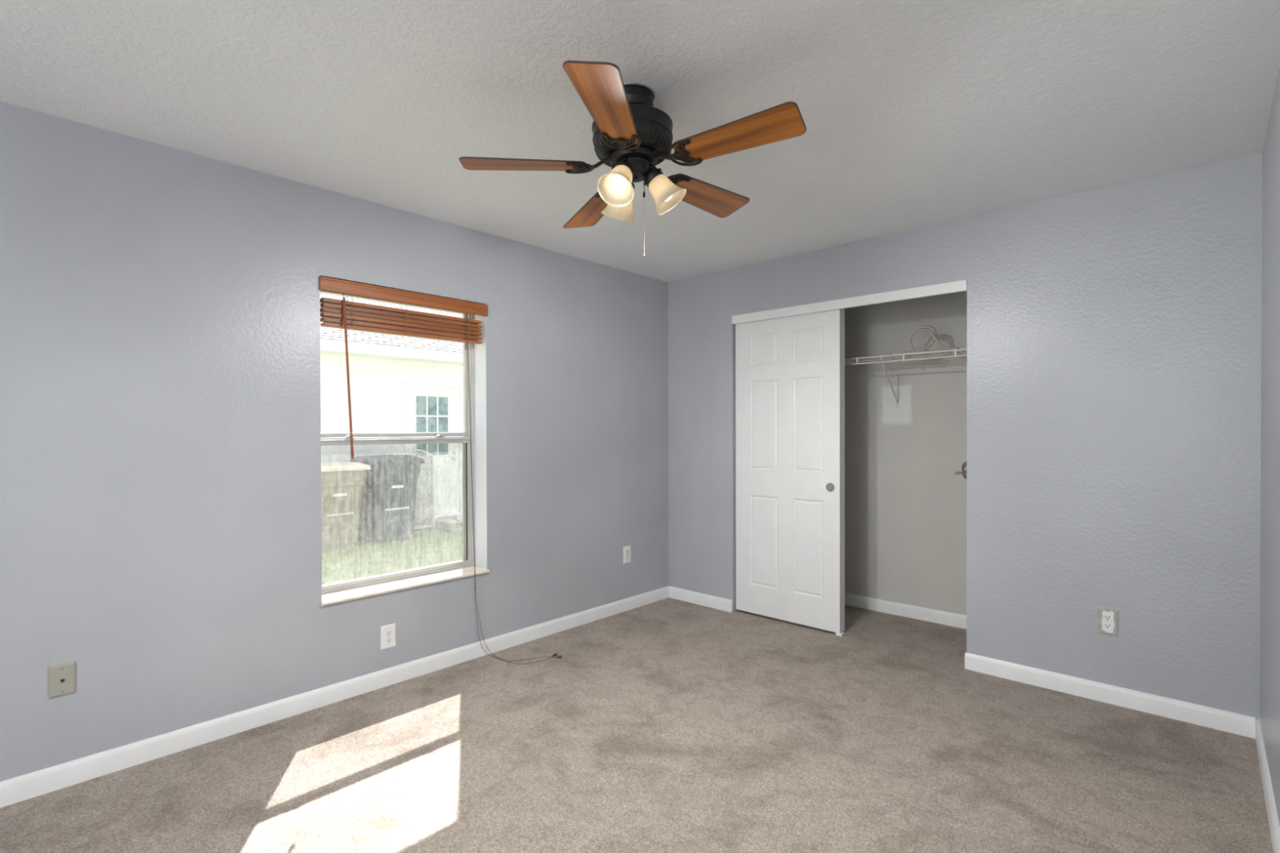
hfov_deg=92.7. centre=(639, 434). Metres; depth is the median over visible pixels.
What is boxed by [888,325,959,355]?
cable
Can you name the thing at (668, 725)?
floor
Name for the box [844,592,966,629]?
baseboard
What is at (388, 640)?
receptacle
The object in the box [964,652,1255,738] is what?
baseboard
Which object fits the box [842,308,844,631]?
door
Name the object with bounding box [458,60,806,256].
ceiling fan
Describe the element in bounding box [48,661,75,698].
phone jack
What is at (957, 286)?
trim
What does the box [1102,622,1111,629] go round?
receptacle
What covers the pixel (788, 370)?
door
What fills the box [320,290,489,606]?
window
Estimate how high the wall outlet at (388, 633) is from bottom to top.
0.120 m
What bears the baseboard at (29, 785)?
attached to the wall at (161, 495)
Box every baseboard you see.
[0,586,669,808]
[668,586,732,612]
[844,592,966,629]
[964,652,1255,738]
[1255,718,1279,852]
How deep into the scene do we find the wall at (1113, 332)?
2.94 m
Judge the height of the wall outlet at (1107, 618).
0.124 m
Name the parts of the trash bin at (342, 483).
label plate, lid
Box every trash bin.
[320,461,370,551]
[350,453,424,543]
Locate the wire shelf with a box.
[844,348,966,408]
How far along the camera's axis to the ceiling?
2.06 m
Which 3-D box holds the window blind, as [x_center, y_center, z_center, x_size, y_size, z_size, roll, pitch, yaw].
[-1.048,0.261,3.281,1.210,2.025,0.374,0,1,-34]
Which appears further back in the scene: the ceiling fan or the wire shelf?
the wire shelf
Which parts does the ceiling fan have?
blade, blade, blade, lamp shade, lamp shade, light bulb, light arm, light arm, lamp shade, blade, blade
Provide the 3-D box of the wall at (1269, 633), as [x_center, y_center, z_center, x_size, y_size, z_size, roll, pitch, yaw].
[0.898,0.069,0.634,0.120,2.440,6.810,0,1,43]
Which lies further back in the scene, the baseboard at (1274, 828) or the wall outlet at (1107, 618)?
the wall outlet at (1107, 618)
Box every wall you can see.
[0,101,668,781]
[667,152,1262,720]
[844,291,966,615]
[1259,67,1279,826]
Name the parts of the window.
sash, screen frame, sash, sill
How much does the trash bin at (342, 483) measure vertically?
1.127 m
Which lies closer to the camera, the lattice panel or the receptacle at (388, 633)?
the receptacle at (388, 633)
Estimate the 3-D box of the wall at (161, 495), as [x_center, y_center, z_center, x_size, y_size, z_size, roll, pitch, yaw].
[-1.591,0.119,2.944,0.220,2.560,6.810,0,1,43]
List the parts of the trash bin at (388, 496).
lid, label plate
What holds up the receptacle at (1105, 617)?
attached to the wall outlet at (1107, 618)
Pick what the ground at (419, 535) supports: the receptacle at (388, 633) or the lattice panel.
the lattice panel
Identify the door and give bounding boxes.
[735,308,844,636]
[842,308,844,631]
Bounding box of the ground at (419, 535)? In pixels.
[321,527,462,585]
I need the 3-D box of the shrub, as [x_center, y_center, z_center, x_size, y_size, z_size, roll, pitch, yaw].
[-2.521,1.325,9.145,0.505,0.326,0.513,0,0,17]
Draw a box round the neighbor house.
[320,292,463,536]
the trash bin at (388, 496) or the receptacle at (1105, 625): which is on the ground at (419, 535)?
the trash bin at (388, 496)
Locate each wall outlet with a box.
[380,622,395,650]
[623,545,631,563]
[1097,606,1118,636]
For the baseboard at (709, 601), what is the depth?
4.52 m
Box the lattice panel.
[403,448,435,528]
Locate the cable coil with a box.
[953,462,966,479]
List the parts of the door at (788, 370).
finger pull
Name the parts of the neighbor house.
door frame, entry door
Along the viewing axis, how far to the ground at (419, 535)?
7.57 m
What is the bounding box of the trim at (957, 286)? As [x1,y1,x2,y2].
[731,280,967,324]
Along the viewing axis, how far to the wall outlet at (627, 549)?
4.39 m
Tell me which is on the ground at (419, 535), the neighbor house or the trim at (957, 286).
the neighbor house
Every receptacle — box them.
[385,630,391,635]
[385,637,391,643]
[626,549,629,559]
[1102,614,1111,621]
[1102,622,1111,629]
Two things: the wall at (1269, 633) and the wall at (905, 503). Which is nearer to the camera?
the wall at (1269, 633)
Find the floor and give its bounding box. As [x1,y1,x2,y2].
[0,597,1273,852]
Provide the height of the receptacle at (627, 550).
0.066 m
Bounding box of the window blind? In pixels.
[319,275,561,663]
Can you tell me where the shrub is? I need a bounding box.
[449,515,462,530]
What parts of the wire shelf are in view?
hook strip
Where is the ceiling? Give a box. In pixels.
[0,0,1279,282]

